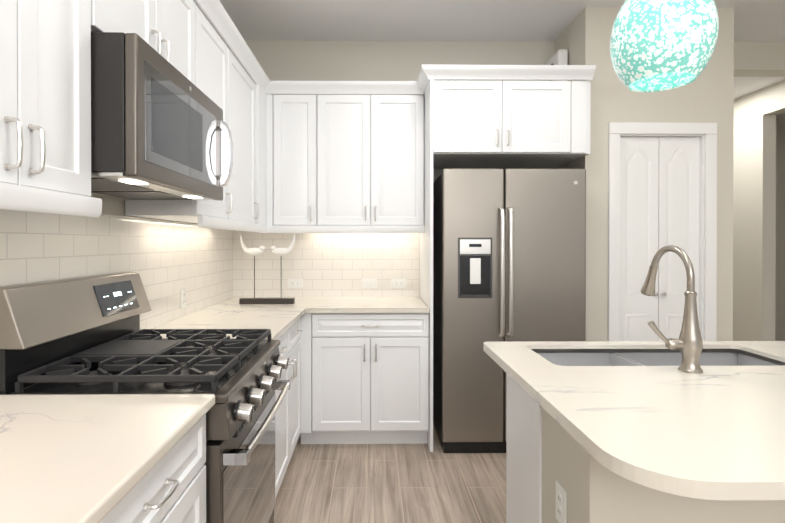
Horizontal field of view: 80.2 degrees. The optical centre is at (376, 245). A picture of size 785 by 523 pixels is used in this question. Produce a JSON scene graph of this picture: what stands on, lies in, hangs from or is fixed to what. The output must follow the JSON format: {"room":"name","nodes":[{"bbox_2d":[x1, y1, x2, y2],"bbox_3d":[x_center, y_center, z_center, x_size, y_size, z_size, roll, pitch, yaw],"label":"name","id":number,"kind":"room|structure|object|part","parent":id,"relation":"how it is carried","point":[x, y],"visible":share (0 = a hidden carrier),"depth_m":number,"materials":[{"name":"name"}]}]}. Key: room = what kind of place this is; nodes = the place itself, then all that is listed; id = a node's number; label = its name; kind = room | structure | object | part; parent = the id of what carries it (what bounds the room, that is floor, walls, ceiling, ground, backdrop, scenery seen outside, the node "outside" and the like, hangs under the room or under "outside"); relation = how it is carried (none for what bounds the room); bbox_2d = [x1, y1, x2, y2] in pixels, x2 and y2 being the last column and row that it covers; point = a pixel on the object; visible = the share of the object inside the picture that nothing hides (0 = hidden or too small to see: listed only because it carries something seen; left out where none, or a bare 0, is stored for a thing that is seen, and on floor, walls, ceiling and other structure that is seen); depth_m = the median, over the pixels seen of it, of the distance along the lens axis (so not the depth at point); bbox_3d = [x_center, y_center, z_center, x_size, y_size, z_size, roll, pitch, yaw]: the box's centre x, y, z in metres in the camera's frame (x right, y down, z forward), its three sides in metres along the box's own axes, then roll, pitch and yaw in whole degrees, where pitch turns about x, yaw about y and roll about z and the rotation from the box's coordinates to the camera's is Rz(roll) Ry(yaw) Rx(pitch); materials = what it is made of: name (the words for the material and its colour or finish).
{"room":"kitchen","nodes":[
{"label":"kitchen","id":0,"kind":"room"},
{"bbox_2d":[91,0,231,223],"bbox_3d":[-1.158,-0.118,0.221,0.120,2.920,7.060,0,0,-1],"label":"wall","id":1,"kind":"structure","parent":0,"point":[113,206],"depth_m":1.99,"materials":[{"name":"beige paint"}]},
{"bbox_2d":[0,0,99,203],"bbox_3d":[-0.943,-0.595,1.019,0.314,0.935,0.540,0,0,-1],"label":"upper cabinet","id":2,"kind":"object","parent":1,"relation":"attached to","point":[45,45],"depth_m":1.11,"materials":[{"name":"white wood"}]},
{"bbox_2d":[0,209,232,329],"bbox_3d":[-1.108,0.153,1.813,0.008,0.562,3.640,0,0,-1],"label":"backsplash","id":3,"kind":"structure","parent":1,"relation":"attached to","point":[167,260],"depth_m":2.10,"materials":[{"name":"tile"}]},
{"bbox_2d":[181,287,185,308],"bbox_3d":[-1.107,0.302,2.674,0.008,0.118,0.072,0,0,-1],"label":"electrical outlet","id":4,"kind":"object","parent":3,"relation":"attached to","point":[183,297],"visible":1,"depth_m":2.67,"materials":[{"name":"white plastic"}]},
{"bbox_2d":[100,0,199,88],"bbox_3d":[-0.948,-0.838,1.669,0.314,0.455,0.756,0,0,-1],"label":"upper cabinet","id":5,"kind":"object","parent":1,"relation":"attached to","point":[170,27],"depth_m":1.75,"materials":[{"name":"white wood"}]},
{"bbox_2d":[91,32,232,199],"bbox_3d":[-0.862,-0.394,1.671,0.491,0.402,0.757,0,0,-1],"label":"over-the-range microwave","id":6,"kind":"object","parent":5,"relation":"attached to","point":[160,129],"visible":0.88,"depth_m":1.41,"materials":[{"name":"grey metal"}]},
{"bbox_2d":[125,4,231,223],"bbox_3d":[-0.954,-0.601,2.281,0.314,0.935,0.457,0,0,-1],"label":"upper cabinet","id":7,"kind":"object","parent":1,"relation":"attached to","point":[215,57],"depth_m":2.24,"materials":[{"name":"white wood"}]},
{"bbox_2d":[198,48,255,227],"bbox_3d":[-0.959,-0.604,2.800,0.314,0.935,0.581,0,0,-1],"label":"upper cabinet","id":8,"kind":"object","parent":1,"relation":"attached to","point":[243,87],"depth_m":2.79,"materials":[{"name":"white wood"}]},
{"bbox_2d":[248,68,267,227],"bbox_3d":[-0.954,-0.642,3.206,0.338,1.007,0.232,0,0,-1],"label":"upper cabinet","id":9,"kind":"object","parent":1,"relation":"attached to","point":[261,84],"depth_m":3.17,"materials":[{"name":"white wood"}]},
{"bbox_2d":[274,422,505,522],"bbox_3d":[1.903,1.362,2.326,6.600,0.060,11.200,0,0,-1],"label":"floor","id":10,"kind":"structure","parent":0,"point":[371,483],"depth_m":2.58,"materials":[{"name":"brown wood"}]},
{"bbox_2d":[0,272,290,522],"bbox_3d":[-0.732,0.727,1.679,0.734,1.216,0.754,0,0,-1],"label":"range","id":11,"kind":"object","parent":10,"relation":"on","point":[82,336],"visible":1,"depth_m":1.50,"materials":[{"name":"grey metal"}]},
{"bbox_2d":[108,416,205,522],"bbox_3d":[-0.779,0.892,0.991,0.620,0.893,0.609,0,0,-1],"label":"base cabinet","id":12,"kind":"object","parent":10,"relation":"on","point":[176,492],"depth_m":1.10,"materials":[{"name":"white wood"}]},
{"bbox_2d":[0,394,214,522],"bbox_3d":[-0.767,0.431,0.656,0.652,0.032,1.277,0,0,-1],"label":"countertop","id":13,"kind":"structure","parent":12,"relation":"on","point":[64,458],"depth_m":0.96,"materials":[{"name":"white stone"}]},
{"bbox_2d":[275,344,291,498],"bbox_3d":[-0.791,0.885,2.331,0.620,0.893,0.536,0,0,-1],"label":"base cabinet","id":14,"kind":"object","parent":10,"relation":"on","point":[283,417],"depth_m":2.42,"materials":[{"name":"white wood"}]},
{"bbox_2d":[292,344,311,453],"bbox_3d":[-0.764,0.882,2.827,0.684,0.893,0.455,0,0,-1],"label":"base cabinet","id":15,"kind":"object","parent":10,"relation":"on","point":[301,353],"depth_m":3.02,"materials":[{"name":"white wood"}]},
{"bbox_2d":[312,344,431,451],"bbox_3d":[-0.044,0.880,3.331,0.763,0.893,0.620,0,0,-1],"label":"base cabinet","id":16,"kind":"object","parent":10,"relation":"on","point":[358,370],"depth_m":3.02,"materials":[{"name":"white wood"}]},
{"bbox_2d":[152,297,432,343],"bbox_3d":[-0.385,0.420,2.848,1.455,0.032,1.568,0,0,-1],"label":"countertop","id":17,"kind":"structure","parent":16,"relation":"on","point":[310,320],"depth_m":3.02,"materials":[{"name":"white stone"}]},
{"bbox_2d":[239,235,294,303],"bbox_3d":[-0.751,0.164,3.211,0.378,0.474,0.056,0,0,-1],"label":"decor","id":18,"kind":"object","parent":17,"relation":"on","point":[254,252],"visible":1,"depth_m":3.19,"materials":[{"name":"white ceramic"},{"name":"black metal"},{"name":"dark wood"}]},
{"bbox_2d":[433,169,585,452],"bbox_3d":[0.870,0.420,3.256,0.910,1.815,0.742,0,0,-1],"label":"refrigerator","id":19,"kind":"object","parent":10,"relation":"on","point":[509,255],"visible":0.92,"depth_m":2.95,"materials":[{"name":"grey metal"}]},
{"bbox_2d":[506,349,784,522],"bbox_3d":[1.603,0.889,1.597,2.114,0.893,0.730,0,0,-1],"label":"kitchen island","id":20,"kind":"object","parent":10,"relation":"on","point":[539,454],"depth_m":1.52,"materials":[{"name":"white"}]},
{"bbox_2d":[556,480,566,522],"bbox_3d":[0.551,0.779,1.398,0.008,0.118,0.072,0,0,-1],"label":"outlet","id":21,"kind":"object","parent":20,"relation":"attached to","point":[561,504],"visible":1,"depth_m":1.39,"materials":[{"name":"white plastic"}]},
{"bbox_2d":[483,341,784,504],"bbox_3d":[1.582,0.438,1.406,2.260,0.054,1.164,0,0,-1],"label":"island countertop","id":22,"kind":"structure","parent":20,"relation":"on","point":[664,435],"depth_m":1.16,"materials":[{"name":"white stone"}]},
{"bbox_2d":[537,352,780,365],"bbox_3d":[1.046,0.503,1.752,0.975,0.287,0.425,0,0,-1],"label":"sink","id":23,"kind":"object","parent":22,"relation":"in","point":[543,358],"depth_m":1.92,"materials":[{"name":"metal"}]},
{"bbox_2d":[640,245,710,372],"bbox_3d":[0.972,0.205,1.634,0.174,0.411,0.288,0,0,-1],"label":"faucet","id":24,"kind":"object","parent":22,"relation":"on","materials":[{"name":"silver metal"}]},
{"bbox_2d":[232,40,554,181],"bbox_3d":[0.181,-0.135,3.703,2.620,2.920,0.120,0,0,-1],"label":"wall","id":25,"kind":"structure","parent":0,"point":[289,60],"depth_m":3.63,"materials":[{"name":"beige paint"}]},
{"bbox_2d":[268,92,319,227],"bbox_3d":[-0.607,-0.607,3.461,0.358,0.935,0.314,0,0,-1],"label":"upper cabinet","id":26,"kind":"object","parent":25,"relation":"attached to","point":[293,120],"depth_m":3.31,"materials":[{"name":"white wood"}]},
{"bbox_2d":[233,230,419,296],"bbox_3d":[-0.393,0.144,3.635,1.455,0.562,0.008,0,0,-1],"label":"backsplash","id":27,"kind":"structure","parent":25,"relation":"attached to","point":[332,264],"depth_m":3.63,"materials":[{"name":"tile"}]},
{"bbox_2d":[288,279,302,287],"bbox_3d":[-0.634,0.297,3.625,0.118,0.072,0.008,0,0,-1],"label":"electrical outlet","id":28,"kind":"object","parent":27,"relation":"attached to","point":[295,283],"visible":1,"depth_m":3.62,"materials":[{"name":"white plastic"}]},
{"bbox_2d":[362,279,376,287],"bbox_3d":[-0.058,0.297,3.631,0.118,0.072,0.008,0,0,-1],"label":"light switch","id":29,"kind":"object","parent":27,"relation":"attached to","point":[369,283],"visible":1,"depth_m":3.63,"materials":[{"name":"white plastic"}]},
{"bbox_2d":[391,279,405,287],"bbox_3d":[0.171,0.297,3.633,0.118,0.072,0.008,0,0,-1],"label":"electrical outlet","id":30,"kind":"object","parent":27,"relation":"attached to","point":[398,283],"visible":1,"depth_m":3.63,"materials":[{"name":"white plastic"}]},
{"bbox_2d":[316,80,427,227],"bbox_3d":[-0.046,-0.643,3.466,0.764,1.007,0.314,0,0,-1],"label":"upper cabinet","id":31,"kind":"object","parent":25,"relation":"attached to","point":[374,173],"depth_m":3.31,"materials":[{"name":"white wood"}]},
{"bbox_2d":[424,65,595,171],"bbox_3d":[0.876,-0.872,3.330,1.032,0.547,0.628,0,0,-1],"label":"upper cabinet","id":32,"kind":"object","parent":25,"relation":"attached to","point":[471,121],"depth_m":3.02,"materials":[{"name":"white wood"}]},
{"bbox_3d":[0.306,-0.610,1.930,2.195,1.059,3.416,0,0,-1],"label":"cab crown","id":33,"kind":"part","parent":32,"relation":"part of","materials":[{"name":"white wood"}]},
{"bbox_2d":[546,49,567,80],"bbox_3d":[1.342,-1.247,3.483,0.078,0.344,0.250,0,0,-1],"label":"speaker","id":34,"kind":"object","parent":32,"relation":"on","point":[559,57],"visible":0.31,"depth_m":3.36},
{"bbox_2d":[219,0,784,41],"bbox_3d":[1.922,-1.608,0.251,6.600,0.060,7.080,0,0,-1],"label":"ceiling","id":35,"kind":"structure","parent":0,"point":[454,20],"depth_m":3.29,"materials":[{"name":"white paint"}]},
{"bbox_2d":[610,0,718,91],"bbox_3d":[0.860,-1.036,1.405,0.280,1.091,0.280,0,0,-1],"label":"pendant light","id":36,"kind":"object","parent":35,"relation":"hanging from","point":[658,45],"visible":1,"depth_m":1.31,"materials":[{"name":"teal glass"}]},
{"bbox_2d":[555,19,574,168],"bbox_3d":[1.453,-0.134,3.450,0.120,2.920,0.410,0,0,-1],"label":"wall","id":37,"kind":"structure","parent":0,"point":[566,40],"depth_m":3.37,"materials":[{"name":"beige paint"}]},
{"bbox_2d":[575,7,714,340],"bbox_3d":[1.831,-0.133,3.183,0.870,2.920,0.110,0,0,-1],"label":"wall","id":38,"kind":"structure","parent":0,"point":[705,96],"depth_m":3.12,"materials":[{"name":"beige paint"}]},
{"bbox_2d":[620,137,699,340],"bbox_3d":[1.911,0.292,3.163,0.554,2.047,0.067,0,0,-1],"label":"pantry door","id":39,"kind":"structure","parent":38,"relation":"in","point":[659,190],"depth_m":3.16,"materials":[{"name":"white wood"}]},
{"bbox_2d":[608,122,716,340],"bbox_3d":[1.911,0.254,3.174,0.724,2.147,0.131,0,0,-1],"label":"door frame","id":40,"kind":"structure","parent":38,"relation":"attached to","point":[706,133],"depth_m":3.11,"materials":[{"name":"white wood"}]},
{"bbox_2d":[715,8,733,340],"bbox_3d":[2.322,-0.137,4.128,0.130,2.920,1.990,0,0,-1],"label":"wall","id":41,"kind":"structure","parent":0,"point":[724,49],"depth_m":3.13,"materials":[{"name":"beige paint"}]},
{"bbox_2d":[733,80,784,340],"bbox_3d":[3.547,-0.138,4.184,0.120,2.920,7.500,0,0,-1],"label":"wall","id":42,"kind":"structure","parent":0,"point":[759,227],"depth_m":4.23,"materials":[{"name":"beige paint"}]},
{"bbox_2d":[734,42,784,76],"bbox_3d":[2.941,-1.485,3.726,1.100,0.220,0.150,0,0,-1],"label":"beam","id":43,"kind":"structure","parent":0,"point":[759,59],"depth_m":3.65,"materials":[{"name":"beige paint"}]},
{"bbox_2d":[734,77,784,118],"bbox_3d":[3.771,-1.456,5.869,2.800,0.060,4.120,0,0,-1],"label":"ceiling","id":44,"kind":"structure","parent":0,"point":[743,86],"depth_m":4.11,"materials":[{"name":"white paint"}]}
]}

